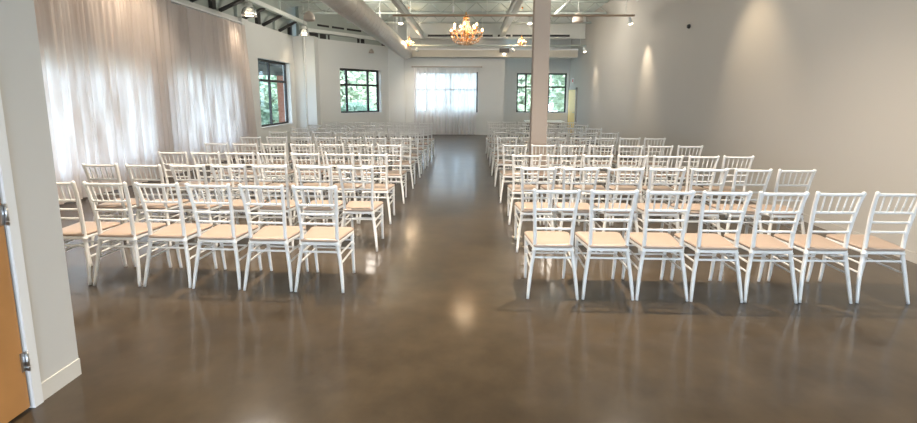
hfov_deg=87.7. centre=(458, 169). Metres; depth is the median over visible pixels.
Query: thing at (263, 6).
roof truss
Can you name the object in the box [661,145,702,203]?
chair
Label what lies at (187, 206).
seat cushion
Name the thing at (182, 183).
seat cushion
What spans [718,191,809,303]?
chair
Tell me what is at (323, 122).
chair
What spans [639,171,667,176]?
seat cushion
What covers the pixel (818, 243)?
seat cushion
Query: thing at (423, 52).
soffit
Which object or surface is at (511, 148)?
chair
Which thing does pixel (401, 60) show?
pilaster
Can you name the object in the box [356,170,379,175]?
seat cushion
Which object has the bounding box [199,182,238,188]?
seat cushion
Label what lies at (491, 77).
wall
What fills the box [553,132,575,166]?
chair
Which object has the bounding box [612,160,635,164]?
seat cushion
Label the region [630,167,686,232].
chair
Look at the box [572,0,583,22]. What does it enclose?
dome pendant
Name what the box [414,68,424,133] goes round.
curtain
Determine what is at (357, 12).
air duct
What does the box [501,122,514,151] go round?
chair
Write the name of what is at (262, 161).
seat cushion
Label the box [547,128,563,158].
chair
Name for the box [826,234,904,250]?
seat cushion
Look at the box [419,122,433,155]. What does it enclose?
chair
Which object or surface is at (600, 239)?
seat cushion
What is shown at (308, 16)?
dome pendant
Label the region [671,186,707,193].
seat cushion
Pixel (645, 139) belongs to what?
chair
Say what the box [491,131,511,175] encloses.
chair
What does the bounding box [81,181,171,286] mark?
chair
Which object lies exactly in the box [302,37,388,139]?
wall
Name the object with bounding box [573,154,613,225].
chair
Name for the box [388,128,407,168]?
chair
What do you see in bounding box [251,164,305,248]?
chair
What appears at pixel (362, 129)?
chair
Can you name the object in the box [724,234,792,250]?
seat cushion
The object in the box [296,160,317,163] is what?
seat cushion
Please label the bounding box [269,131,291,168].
chair
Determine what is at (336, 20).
wall
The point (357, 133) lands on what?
chair
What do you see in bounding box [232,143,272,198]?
chair
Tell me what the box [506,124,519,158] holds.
chair
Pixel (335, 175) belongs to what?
chair
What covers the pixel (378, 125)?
chair
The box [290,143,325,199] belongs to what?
chair
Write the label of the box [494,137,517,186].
chair
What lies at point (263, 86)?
tree
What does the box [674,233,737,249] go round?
seat cushion
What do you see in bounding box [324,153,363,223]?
chair
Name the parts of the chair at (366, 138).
leg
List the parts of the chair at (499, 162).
leg, rail, leg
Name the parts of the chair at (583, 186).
leg, seat frame, rail, leg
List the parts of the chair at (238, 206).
leg, rail, rail, rail, leg, seat frame, leg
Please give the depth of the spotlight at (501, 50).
19.06 m
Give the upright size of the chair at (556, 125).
0.921 m
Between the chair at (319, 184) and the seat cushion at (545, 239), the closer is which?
the seat cushion at (545, 239)
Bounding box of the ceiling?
[281,0,609,20]
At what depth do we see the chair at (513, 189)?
6.09 m
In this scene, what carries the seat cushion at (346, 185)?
on the chair at (346, 185)
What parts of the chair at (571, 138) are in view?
leg, leg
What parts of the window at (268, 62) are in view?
sill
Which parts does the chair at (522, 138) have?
leg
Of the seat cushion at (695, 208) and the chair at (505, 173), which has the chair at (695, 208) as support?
the seat cushion at (695, 208)
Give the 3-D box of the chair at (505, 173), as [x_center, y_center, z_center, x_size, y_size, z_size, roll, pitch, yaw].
[0.855,0.036,7.506,0.426,0.921,0.505,0,9,1]
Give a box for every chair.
[56,181,126,284]
[81,163,152,245]
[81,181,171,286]
[125,164,191,246]
[134,182,217,287]
[158,151,209,220]
[169,164,230,226]
[185,183,261,289]
[190,151,241,220]
[204,143,244,198]
[210,164,268,248]
[224,152,271,219]
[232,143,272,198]
[238,184,308,291]
[240,136,274,182]
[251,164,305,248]
[256,152,301,221]
[261,143,298,199]
[266,136,296,182]
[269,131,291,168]
[290,137,321,182]
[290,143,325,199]
[290,152,328,222]
[291,127,312,167]
[291,131,317,175]
[291,185,354,292]
[296,165,346,246]
[309,124,329,158]
[310,128,333,158]
[312,132,334,168]
[315,137,343,182]
[319,143,352,202]
[323,122,339,141]
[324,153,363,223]
[326,124,345,152]
[330,128,348,159]
[334,132,357,169]
[337,165,383,251]
[339,122,356,152]
[340,137,367,183]
[344,124,362,152]
[348,144,379,200]
[349,128,370,159]
[355,122,368,141]
[356,132,378,176]
[358,153,394,223]
[361,125,378,152]
[365,137,391,184]
[368,128,388,159]
[371,122,387,152]
[377,144,406,203]
[378,125,394,159]
[378,132,399,170]
[387,122,400,152]
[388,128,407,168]
[390,137,414,188]
[396,125,413,159]
[400,132,421,177]
[403,122,418,152]
[407,128,426,168]
[414,125,430,161]
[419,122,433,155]
[486,121,499,152]
[487,124,502,158]
[489,127,506,166]
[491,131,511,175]
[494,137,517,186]
[500,144,526,202]
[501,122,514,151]
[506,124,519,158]
[507,128,525,166]
[507,154,541,224]
[512,132,529,166]
[514,167,556,251]
[518,122,529,151]
[518,137,528,184]
[520,124,529,151]
[524,188,580,299]
[527,144,555,202]
[540,154,576,224]
[546,137,566,184]
[547,124,553,153]
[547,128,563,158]
[547,132,554,172]
[548,122,561,139]
[553,125,570,158]
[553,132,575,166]
[553,167,599,251]
[555,144,584,202]
[560,122,576,150]
[562,128,582,159]
[564,137,591,184]
[568,125,587,157]
[573,132,597,167]
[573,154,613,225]
[574,189,638,300]
[580,128,601,159]
[580,145,613,202]
[586,137,615,184]
[593,167,644,252]
[596,132,618,168]
[605,155,647,225]
[610,137,640,182]
[610,145,643,197]
[621,190,695,301]
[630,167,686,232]
[633,138,665,185]
[635,145,673,202]
[637,155,683,225]
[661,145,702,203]
[668,155,719,226]
[668,168,728,254]
[670,190,752,302]
[703,155,754,226]
[706,168,772,233]
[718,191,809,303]
[745,169,816,254]
[767,191,866,303]
[818,191,916,303]
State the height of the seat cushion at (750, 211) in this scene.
0.034 m
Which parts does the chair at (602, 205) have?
leg, seat frame, rail, rail, leg, rail, leg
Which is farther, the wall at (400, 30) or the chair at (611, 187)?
the wall at (400, 30)
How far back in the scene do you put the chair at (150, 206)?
5.10 m
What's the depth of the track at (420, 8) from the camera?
17.05 m
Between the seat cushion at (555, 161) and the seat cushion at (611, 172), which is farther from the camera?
the seat cushion at (555, 161)
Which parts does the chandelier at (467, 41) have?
central stem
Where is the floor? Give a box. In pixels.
[8,132,916,422]
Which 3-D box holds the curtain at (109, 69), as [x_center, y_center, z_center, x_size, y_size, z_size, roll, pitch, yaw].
[-5.850,-1.391,8.023,0.150,3.480,3.761,0,9,1]
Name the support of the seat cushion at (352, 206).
on the chair at (353, 207)
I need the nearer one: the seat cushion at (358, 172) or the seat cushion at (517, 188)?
the seat cushion at (517, 188)
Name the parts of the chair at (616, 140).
leg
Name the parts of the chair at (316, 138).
leg, rail, leg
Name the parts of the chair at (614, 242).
leg, leg, seat frame, rail, rail, rail, leg, rail, leg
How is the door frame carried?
attached to the wall at (22, 89)
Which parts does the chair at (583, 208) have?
leg, leg, seat frame, rail, rail, rail, leg, leg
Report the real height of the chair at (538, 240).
0.921 m
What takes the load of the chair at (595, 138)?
on the floor
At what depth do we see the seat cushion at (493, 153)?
9.93 m
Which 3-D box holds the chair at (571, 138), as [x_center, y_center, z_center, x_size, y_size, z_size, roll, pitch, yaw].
[2.180,-0.154,8.786,0.426,0.921,0.505,0,9,1]
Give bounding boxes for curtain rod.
[411,66,481,67]
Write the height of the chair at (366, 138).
0.921 m
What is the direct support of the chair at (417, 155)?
on the floor
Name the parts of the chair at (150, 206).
leg, rail, rail, seat frame, leg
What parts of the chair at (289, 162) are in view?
leg, leg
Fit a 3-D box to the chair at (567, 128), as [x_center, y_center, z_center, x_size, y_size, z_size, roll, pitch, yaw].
[2.681,-0.531,11.247,0.426,0.921,0.505,1,9,2]
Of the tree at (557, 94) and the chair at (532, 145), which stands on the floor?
the chair at (532, 145)
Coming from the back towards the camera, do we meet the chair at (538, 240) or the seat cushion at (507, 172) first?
the seat cushion at (507, 172)
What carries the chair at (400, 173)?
on the floor
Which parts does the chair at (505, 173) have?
leg, seat frame, rail, leg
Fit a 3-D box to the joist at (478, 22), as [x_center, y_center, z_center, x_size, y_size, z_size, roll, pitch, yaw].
[0.366,-5.585,17.551,9.014,0.405,0.090,0,9,1]
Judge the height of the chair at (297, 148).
0.921 m
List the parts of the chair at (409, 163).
leg, leg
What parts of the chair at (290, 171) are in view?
leg, rail, seat frame, leg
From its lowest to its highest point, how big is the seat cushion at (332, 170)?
0.034 m
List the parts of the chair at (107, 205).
leg, rail, rail, rail, seat frame, leg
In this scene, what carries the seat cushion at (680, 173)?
on the chair at (679, 146)
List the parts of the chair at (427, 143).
leg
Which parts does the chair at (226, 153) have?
leg, rail, rail, rail, seat frame, leg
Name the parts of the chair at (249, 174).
leg, leg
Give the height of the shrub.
1.851 m
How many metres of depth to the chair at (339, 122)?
13.08 m
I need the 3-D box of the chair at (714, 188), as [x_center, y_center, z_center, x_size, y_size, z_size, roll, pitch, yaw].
[3.483,0.247,6.219,0.426,0.921,0.505,0,9,1]
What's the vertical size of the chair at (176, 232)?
0.921 m
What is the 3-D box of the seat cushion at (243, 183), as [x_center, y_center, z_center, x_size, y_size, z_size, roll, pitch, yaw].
[-2.787,0.212,6.398,0.394,0.034,0.404,1,9,2]
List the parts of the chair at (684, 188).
leg, rail, leg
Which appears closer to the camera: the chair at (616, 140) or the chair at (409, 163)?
the chair at (409, 163)
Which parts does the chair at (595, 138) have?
leg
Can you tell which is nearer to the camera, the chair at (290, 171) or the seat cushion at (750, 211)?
the seat cushion at (750, 211)
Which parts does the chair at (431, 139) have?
leg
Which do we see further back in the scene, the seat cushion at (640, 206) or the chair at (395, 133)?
the chair at (395, 133)
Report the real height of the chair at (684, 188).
0.921 m
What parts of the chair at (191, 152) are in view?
leg, rail, leg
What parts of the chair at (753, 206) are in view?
leg, leg, seat frame, leg, rail, rail, leg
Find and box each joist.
[274,0,318,0]
[300,1,607,13]
[347,14,591,23]
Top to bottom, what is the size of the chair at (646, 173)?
0.921 m
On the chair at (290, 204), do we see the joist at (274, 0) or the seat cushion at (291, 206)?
the seat cushion at (291, 206)
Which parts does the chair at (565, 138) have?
leg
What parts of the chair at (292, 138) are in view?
leg, rail, leg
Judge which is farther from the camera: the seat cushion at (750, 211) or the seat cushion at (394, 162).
the seat cushion at (394, 162)
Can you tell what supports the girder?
attached to the ceiling
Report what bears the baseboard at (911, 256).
attached to the wall at (829, 87)
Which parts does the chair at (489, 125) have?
leg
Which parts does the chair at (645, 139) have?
leg, rail, leg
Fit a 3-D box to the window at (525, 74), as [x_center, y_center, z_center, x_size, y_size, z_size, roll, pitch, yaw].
[3.775,-3.473,21.730,2.270,1.790,0.215,0,9,1]
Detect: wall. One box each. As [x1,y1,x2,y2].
[0,0,77,407]
[172,0,296,149]
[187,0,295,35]
[295,6,387,45]
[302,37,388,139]
[388,21,504,47]
[388,48,504,134]
[504,39,570,131]
[569,0,916,252]
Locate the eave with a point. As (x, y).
(262, 66)
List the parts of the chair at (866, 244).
leg, seat frame, leg, rail, rail, rail, rail, leg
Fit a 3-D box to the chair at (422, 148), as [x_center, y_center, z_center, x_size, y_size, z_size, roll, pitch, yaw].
[-0.940,-0.501,10.942,0.426,0.921,0.505,1,9,2]
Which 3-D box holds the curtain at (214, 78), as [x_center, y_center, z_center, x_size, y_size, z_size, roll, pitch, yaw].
[-5.760,-1.920,11.590,0.155,3.440,3.395,0,9,1]
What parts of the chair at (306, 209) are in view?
leg, rail, rail, rail, seat frame, leg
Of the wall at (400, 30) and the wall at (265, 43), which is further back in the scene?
the wall at (400, 30)
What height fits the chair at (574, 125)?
0.921 m
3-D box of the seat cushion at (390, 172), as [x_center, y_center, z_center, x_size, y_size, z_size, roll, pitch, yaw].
[-1.028,0.056,7.466,0.394,0.034,0.404,1,9,2]
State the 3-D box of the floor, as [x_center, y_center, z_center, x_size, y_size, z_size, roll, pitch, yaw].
[-0.721,0.388,8.681,11.350,0.150,27.600,0,9,1]
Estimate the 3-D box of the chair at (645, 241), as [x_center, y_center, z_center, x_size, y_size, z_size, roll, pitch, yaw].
[1.656,0.578,4.011,0.426,0.921,0.505,1,9,2]
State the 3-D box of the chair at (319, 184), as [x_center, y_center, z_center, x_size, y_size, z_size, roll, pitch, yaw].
[-1.927,0.206,6.320,0.426,0.921,0.505,1,9,2]
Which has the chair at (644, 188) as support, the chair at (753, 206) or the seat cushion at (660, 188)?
the seat cushion at (660, 188)
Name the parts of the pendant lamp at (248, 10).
lamp shade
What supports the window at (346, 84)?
in the wall at (333, 55)
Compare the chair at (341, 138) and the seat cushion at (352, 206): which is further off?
the chair at (341, 138)
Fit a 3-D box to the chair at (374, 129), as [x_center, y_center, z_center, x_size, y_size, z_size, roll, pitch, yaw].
[-1.816,-0.507,10.955,0.426,0.921,0.505,1,9,2]
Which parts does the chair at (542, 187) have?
leg, rail, rail, leg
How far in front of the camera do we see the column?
7.53 m
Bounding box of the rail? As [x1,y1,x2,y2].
[171,0,243,23]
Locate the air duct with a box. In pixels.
[319,0,411,58]
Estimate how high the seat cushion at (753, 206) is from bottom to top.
0.034 m
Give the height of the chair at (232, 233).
0.921 m
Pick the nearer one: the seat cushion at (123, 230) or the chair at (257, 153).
the seat cushion at (123, 230)
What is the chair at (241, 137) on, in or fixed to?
on the floor
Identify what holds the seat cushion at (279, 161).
on the chair at (289, 162)
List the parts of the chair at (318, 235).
leg, rail, leg, rail, rail, rail, seat frame, leg, leg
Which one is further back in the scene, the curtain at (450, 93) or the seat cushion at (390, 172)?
the curtain at (450, 93)
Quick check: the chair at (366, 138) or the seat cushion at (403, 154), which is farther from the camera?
the seat cushion at (403, 154)
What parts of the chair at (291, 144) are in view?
leg, rail, leg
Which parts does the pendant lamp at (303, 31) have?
lamp shade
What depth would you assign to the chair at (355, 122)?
13.04 m
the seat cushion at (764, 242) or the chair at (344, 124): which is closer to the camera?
the seat cushion at (764, 242)
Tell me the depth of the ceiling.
16.72 m
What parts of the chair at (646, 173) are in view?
leg, rail, leg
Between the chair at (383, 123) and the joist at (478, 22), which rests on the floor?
the chair at (383, 123)
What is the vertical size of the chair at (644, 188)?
0.921 m
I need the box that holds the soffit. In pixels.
[410,48,577,57]
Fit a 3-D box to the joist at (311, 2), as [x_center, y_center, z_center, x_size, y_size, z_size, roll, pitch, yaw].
[-0.183,-5.285,15.587,10.014,0.405,0.090,0,9,1]
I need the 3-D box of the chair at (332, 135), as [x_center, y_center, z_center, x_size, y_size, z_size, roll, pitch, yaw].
[-2.689,-0.517,10.992,0.426,0.921,0.505,0,9,2]
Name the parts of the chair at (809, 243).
leg, leg, seat frame, leg, rail, rail, rail, rail, leg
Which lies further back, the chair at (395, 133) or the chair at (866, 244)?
the chair at (395, 133)
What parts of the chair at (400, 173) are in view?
leg, seat frame, leg, leg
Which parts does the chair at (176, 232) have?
leg, rail, rail, rail, rail, leg, seat frame, leg, leg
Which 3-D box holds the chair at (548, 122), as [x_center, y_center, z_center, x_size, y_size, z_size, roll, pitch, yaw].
[2.743,-0.926,13.810,0.426,0.921,0.505,1,9,2]
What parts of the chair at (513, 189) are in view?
leg, leg, seat frame, rail, rail, leg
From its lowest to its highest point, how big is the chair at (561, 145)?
0.921 m
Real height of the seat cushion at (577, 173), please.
0.034 m
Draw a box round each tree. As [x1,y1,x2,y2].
[259,75,278,124]
[340,70,375,107]
[517,75,551,110]
[549,75,564,110]
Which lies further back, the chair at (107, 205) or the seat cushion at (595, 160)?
the seat cushion at (595, 160)
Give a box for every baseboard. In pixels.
[41,358,81,399]
[576,133,916,263]
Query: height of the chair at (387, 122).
0.921 m
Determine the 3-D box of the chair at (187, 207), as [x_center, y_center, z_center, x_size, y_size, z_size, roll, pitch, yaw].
[-2.824,0.363,5.277,0.426,0.921,0.505,1,9,2]
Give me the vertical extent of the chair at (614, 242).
0.921 m
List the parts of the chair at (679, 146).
leg, rail, leg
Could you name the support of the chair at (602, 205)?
on the floor
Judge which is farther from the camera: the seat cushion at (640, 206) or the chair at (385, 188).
the chair at (385, 188)
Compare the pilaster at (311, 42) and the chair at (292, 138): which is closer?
the chair at (292, 138)
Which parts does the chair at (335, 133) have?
leg, rail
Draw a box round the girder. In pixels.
[406,17,585,38]
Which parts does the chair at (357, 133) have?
rail, leg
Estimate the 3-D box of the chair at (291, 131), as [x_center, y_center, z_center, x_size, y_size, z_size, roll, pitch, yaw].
[-3.160,-0.339,9.824,0.426,0.921,0.505,1,9,2]
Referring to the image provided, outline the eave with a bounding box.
[258,61,282,74]
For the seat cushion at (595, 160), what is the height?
0.034 m
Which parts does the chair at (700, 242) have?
leg, leg, seat frame, leg, rail, rail, rail, rail, leg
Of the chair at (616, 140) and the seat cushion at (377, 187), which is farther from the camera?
the chair at (616, 140)
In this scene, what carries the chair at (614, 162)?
on the floor
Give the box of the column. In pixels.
[529,0,550,196]
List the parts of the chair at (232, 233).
leg, rail, rail, rail, rail, leg, seat frame, leg, leg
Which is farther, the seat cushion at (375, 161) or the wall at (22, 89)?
the seat cushion at (375, 161)
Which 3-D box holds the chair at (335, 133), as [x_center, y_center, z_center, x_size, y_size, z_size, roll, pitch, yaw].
[-2.282,-0.331,9.796,0.426,0.921,0.505,1,9,2]
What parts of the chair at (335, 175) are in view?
leg, rail, leg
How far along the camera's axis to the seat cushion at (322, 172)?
7.35 m
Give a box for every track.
[393,0,634,16]
[413,8,585,46]
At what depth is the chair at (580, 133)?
9.78 m
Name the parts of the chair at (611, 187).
leg, rail, rail, leg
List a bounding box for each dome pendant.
[303,0,314,21]
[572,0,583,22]
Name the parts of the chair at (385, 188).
leg, rail, rail, rail, seat frame, leg, leg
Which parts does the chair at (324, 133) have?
leg, leg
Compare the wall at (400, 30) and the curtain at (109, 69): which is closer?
the curtain at (109, 69)
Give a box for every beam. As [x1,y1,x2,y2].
[307,24,384,45]
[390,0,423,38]
[499,0,523,36]
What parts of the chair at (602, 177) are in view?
leg, rail, leg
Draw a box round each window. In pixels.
[258,58,292,127]
[340,68,378,113]
[476,72,477,112]
[516,73,566,112]
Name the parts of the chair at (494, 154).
leg, leg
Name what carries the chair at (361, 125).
on the floor
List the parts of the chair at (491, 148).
leg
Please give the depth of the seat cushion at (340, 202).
5.09 m
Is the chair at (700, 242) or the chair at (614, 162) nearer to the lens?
the chair at (700, 242)
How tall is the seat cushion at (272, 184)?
0.034 m
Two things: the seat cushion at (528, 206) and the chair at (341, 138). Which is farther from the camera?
the chair at (341, 138)
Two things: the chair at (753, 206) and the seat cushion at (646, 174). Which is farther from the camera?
the seat cushion at (646, 174)
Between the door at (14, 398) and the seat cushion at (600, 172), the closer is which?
the door at (14, 398)
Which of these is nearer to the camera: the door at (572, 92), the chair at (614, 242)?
the chair at (614, 242)
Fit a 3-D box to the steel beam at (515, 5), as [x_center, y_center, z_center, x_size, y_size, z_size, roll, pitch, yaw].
[1.483,-4.324,10.531,0.165,0.780,16.200,0,9,1]
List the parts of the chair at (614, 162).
rail, leg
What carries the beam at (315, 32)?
on the wall at (333, 55)
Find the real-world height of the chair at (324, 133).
0.921 m
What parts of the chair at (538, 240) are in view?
leg, leg, seat frame, rail, rail, rail, rail, leg, leg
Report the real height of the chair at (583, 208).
0.921 m
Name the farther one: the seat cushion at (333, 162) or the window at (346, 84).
the window at (346, 84)
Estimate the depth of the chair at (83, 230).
4.13 m
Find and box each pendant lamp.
[241,0,256,17]
[299,14,309,35]
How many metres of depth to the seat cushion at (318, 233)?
4.10 m
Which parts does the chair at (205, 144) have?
leg, leg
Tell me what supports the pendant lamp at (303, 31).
hanging from the ceiling
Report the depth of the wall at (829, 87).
7.05 m
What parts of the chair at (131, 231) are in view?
leg, rail, rail, rail, rail, leg, leg, seat frame, leg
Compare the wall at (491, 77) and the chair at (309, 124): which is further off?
the wall at (491, 77)
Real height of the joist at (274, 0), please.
0.405 m
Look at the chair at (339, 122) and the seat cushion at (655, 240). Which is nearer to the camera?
the seat cushion at (655, 240)
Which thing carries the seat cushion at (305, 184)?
on the chair at (319, 184)
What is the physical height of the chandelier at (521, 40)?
1.303 m
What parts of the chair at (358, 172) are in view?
leg, rail, leg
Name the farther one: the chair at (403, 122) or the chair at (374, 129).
the chair at (403, 122)
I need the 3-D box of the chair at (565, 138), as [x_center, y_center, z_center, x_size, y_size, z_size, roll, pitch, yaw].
[1.747,-0.161,8.813,0.426,0.921,0.505,0,9,1]
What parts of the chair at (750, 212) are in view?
leg, seat frame, rail, rail, rail, leg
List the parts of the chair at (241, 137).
leg, leg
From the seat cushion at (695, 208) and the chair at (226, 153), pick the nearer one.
the seat cushion at (695, 208)
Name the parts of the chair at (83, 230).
rail, rail, rail, rail, leg, seat frame, leg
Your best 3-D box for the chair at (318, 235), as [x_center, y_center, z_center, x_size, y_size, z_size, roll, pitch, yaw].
[-1.154,0.545,4.146,0.426,0.921,0.505,1,9,3]
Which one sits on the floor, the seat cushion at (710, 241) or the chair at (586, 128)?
the chair at (586, 128)
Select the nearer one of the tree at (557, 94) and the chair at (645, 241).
the chair at (645, 241)
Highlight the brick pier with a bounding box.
[275,72,284,121]
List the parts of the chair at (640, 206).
leg, seat frame, leg, rail, rail, rail, leg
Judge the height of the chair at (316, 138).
0.921 m
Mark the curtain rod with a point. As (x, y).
(411, 66)
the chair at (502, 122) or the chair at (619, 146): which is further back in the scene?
the chair at (502, 122)
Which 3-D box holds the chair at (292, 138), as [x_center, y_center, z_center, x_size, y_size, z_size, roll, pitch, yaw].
[-2.748,-0.155,8.641,0.426,0.921,0.505,1,9,2]
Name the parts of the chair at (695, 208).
leg, leg, seat frame, rail, rail, leg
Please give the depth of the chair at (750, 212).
4.97 m
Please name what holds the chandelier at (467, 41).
hanging from the ceiling
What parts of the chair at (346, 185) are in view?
leg, rail, rail, seat frame, leg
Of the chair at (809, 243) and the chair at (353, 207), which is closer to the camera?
the chair at (809, 243)
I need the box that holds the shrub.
[341,100,376,110]
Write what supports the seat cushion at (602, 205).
on the chair at (602, 205)
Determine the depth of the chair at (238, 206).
5.09 m
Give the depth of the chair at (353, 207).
5.05 m
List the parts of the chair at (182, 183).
leg, rail, seat frame, leg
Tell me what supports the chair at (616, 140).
on the floor
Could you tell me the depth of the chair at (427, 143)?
11.91 m
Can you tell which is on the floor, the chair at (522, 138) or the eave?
the chair at (522, 138)
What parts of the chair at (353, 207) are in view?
leg, leg, rail, rail, rail, rail, seat frame, leg, leg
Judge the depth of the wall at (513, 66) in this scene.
21.53 m
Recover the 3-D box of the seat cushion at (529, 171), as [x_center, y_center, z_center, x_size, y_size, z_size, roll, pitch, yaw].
[1.290,0.058,7.519,0.394,0.034,0.404,1,9,2]
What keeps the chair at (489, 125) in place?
on the floor
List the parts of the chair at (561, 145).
leg, rail, leg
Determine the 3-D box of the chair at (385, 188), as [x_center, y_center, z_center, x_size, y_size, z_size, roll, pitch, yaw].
[-1.067,0.215,6.288,0.426,0.921,0.505,1,9,2]
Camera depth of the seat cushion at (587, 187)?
6.26 m
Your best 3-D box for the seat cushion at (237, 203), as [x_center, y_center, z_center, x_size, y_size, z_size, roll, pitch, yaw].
[-2.393,0.385,5.288,0.394,0.034,0.404,1,9,2]
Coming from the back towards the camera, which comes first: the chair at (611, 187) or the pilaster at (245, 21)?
the pilaster at (245, 21)
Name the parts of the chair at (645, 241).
leg, leg, seat frame, leg, rail, rail, rail, rail, leg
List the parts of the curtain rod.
rod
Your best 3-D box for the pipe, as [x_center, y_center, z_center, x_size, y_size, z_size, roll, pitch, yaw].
[2.875,-4.615,11.970,0.059,0.630,13.200,0,9,1]
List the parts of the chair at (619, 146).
seat frame, leg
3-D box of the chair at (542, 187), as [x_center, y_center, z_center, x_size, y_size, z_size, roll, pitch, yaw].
[1.301,0.229,6.271,0.426,0.921,0.505,0,9,1]
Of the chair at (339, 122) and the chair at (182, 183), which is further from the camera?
the chair at (339, 122)
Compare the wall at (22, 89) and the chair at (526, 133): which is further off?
the chair at (526, 133)
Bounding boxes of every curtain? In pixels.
[34,0,184,204]
[171,3,258,170]
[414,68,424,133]
[425,68,476,134]
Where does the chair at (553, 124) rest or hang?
on the floor
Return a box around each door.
[0,202,30,422]
[567,88,576,132]
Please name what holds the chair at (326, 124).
on the floor
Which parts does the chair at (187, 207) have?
leg, rail, rail, seat frame, leg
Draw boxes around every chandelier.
[405,7,413,45]
[449,1,483,45]
[518,7,525,45]
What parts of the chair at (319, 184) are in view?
leg, rail, rail, seat frame, leg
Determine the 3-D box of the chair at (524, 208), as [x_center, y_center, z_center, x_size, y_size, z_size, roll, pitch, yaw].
[0.826,0.393,5.192,0.426,0.921,0.505,0,9,1]
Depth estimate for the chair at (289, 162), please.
8.47 m
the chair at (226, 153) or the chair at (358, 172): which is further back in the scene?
the chair at (358, 172)
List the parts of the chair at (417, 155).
leg, leg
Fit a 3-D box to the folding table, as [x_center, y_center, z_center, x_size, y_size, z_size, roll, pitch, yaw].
[3.063,-1.362,17.172,1.360,0.761,0.720,0,9,1]
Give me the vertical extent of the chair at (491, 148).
0.921 m
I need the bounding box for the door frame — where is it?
[0,91,43,407]
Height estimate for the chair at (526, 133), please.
0.921 m
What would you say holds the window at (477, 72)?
in the wall at (491, 77)
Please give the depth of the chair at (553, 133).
9.77 m
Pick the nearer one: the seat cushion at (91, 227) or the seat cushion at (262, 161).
the seat cushion at (91, 227)
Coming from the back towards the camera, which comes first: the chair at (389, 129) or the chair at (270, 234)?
the chair at (389, 129)
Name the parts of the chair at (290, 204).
leg, rail, rail, seat frame, leg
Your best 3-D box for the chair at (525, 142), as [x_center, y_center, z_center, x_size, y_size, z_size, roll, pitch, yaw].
[1.841,-0.742,12.588,0.426,0.921,0.505,0,9,1]
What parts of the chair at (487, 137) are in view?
leg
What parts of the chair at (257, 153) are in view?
leg, rail, rail, rail, seat frame, leg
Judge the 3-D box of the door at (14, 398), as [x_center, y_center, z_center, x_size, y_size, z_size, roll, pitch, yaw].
[-2.240,0.288,1.887,0.116,2.078,0.950,0,9,1]
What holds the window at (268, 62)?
in the wall at (265, 43)
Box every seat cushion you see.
[62,221,119,235]
[96,198,149,207]
[98,222,165,236]
[137,199,188,208]
[148,223,212,237]
[167,181,208,188]
[183,199,227,208]
[198,224,258,239]
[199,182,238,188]
[211,169,242,174]
[220,199,266,209]
[235,182,270,186]
[240,169,270,174]
[246,160,269,163]
[249,225,305,240]
[260,200,301,209]
[264,183,299,189]
[267,169,293,174]
[271,160,296,163]
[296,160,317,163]
[297,170,323,174]
[297,183,328,189]
[300,226,353,241]
[303,200,342,210]
[321,161,342,163]
[324,170,351,174]
[333,183,361,190]
[343,201,382,211]
[345,160,367,164]
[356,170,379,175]
[363,184,394,190]
[368,160,390,164]
[381,170,406,175]
[393,160,414,164]
[402,153,421,156]
[411,147,426,149]
[492,152,508,154]
[494,159,514,163]
[500,170,520,175]
[507,185,535,191]
[515,202,551,212]
[524,231,572,247]
[528,170,551,175]
[540,185,569,190]
[546,160,562,163]
[554,202,588,212]
[557,171,579,176]
[574,185,605,190]
[575,231,628,247]
[581,171,606,176]
[590,160,608,163]
[594,203,636,213]
[609,185,640,192]
[610,171,637,176]
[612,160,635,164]
[625,232,682,248]
[637,203,676,213]
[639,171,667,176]
[642,186,673,190]
[663,172,696,176]
[670,203,718,213]
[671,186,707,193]
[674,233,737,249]
[703,186,740,191]
[711,204,760,214]
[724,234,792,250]
[748,204,802,214]
[774,234,847,250]
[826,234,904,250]
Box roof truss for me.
[190,0,306,34]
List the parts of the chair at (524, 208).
leg, leg, seat frame, rail, rail, rail, leg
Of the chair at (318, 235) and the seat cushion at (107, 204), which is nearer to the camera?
the chair at (318, 235)
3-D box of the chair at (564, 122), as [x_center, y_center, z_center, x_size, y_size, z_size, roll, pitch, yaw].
[3.178,-0.922,13.800,0.426,0.921,0.505,1,9,2]
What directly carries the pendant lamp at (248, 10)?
hanging from the ceiling
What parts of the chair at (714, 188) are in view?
leg, rail, rail, leg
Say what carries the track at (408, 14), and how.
hanging from the ceiling
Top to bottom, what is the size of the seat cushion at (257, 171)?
0.034 m
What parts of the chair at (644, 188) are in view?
leg, rail, rail, rail, leg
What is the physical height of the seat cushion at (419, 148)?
0.034 m
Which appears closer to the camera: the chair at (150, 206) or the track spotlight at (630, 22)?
the chair at (150, 206)
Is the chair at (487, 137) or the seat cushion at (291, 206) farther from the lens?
the chair at (487, 137)
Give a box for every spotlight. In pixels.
[499,48,508,54]
[628,17,632,24]
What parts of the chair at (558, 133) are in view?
leg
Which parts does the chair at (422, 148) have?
leg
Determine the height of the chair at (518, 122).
0.921 m
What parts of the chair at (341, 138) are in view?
leg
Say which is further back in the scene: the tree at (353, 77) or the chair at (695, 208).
the tree at (353, 77)
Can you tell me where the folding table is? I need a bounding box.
[524,120,564,136]
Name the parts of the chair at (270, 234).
leg, rail, rail, rail, rail, leg, seat frame, leg, leg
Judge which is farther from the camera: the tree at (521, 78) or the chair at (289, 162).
the tree at (521, 78)
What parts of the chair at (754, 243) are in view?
leg, leg, seat frame, leg, rail, rail, rail, rail, leg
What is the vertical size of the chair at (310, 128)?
0.921 m
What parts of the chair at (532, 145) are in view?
leg, rail, leg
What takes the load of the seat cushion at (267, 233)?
on the chair at (270, 234)
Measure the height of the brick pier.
2.790 m
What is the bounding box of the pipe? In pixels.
[551,0,570,17]
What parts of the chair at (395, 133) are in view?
leg, leg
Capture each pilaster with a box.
[238,18,251,84]
[293,36,321,139]
[399,58,405,134]
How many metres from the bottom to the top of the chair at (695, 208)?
0.921 m

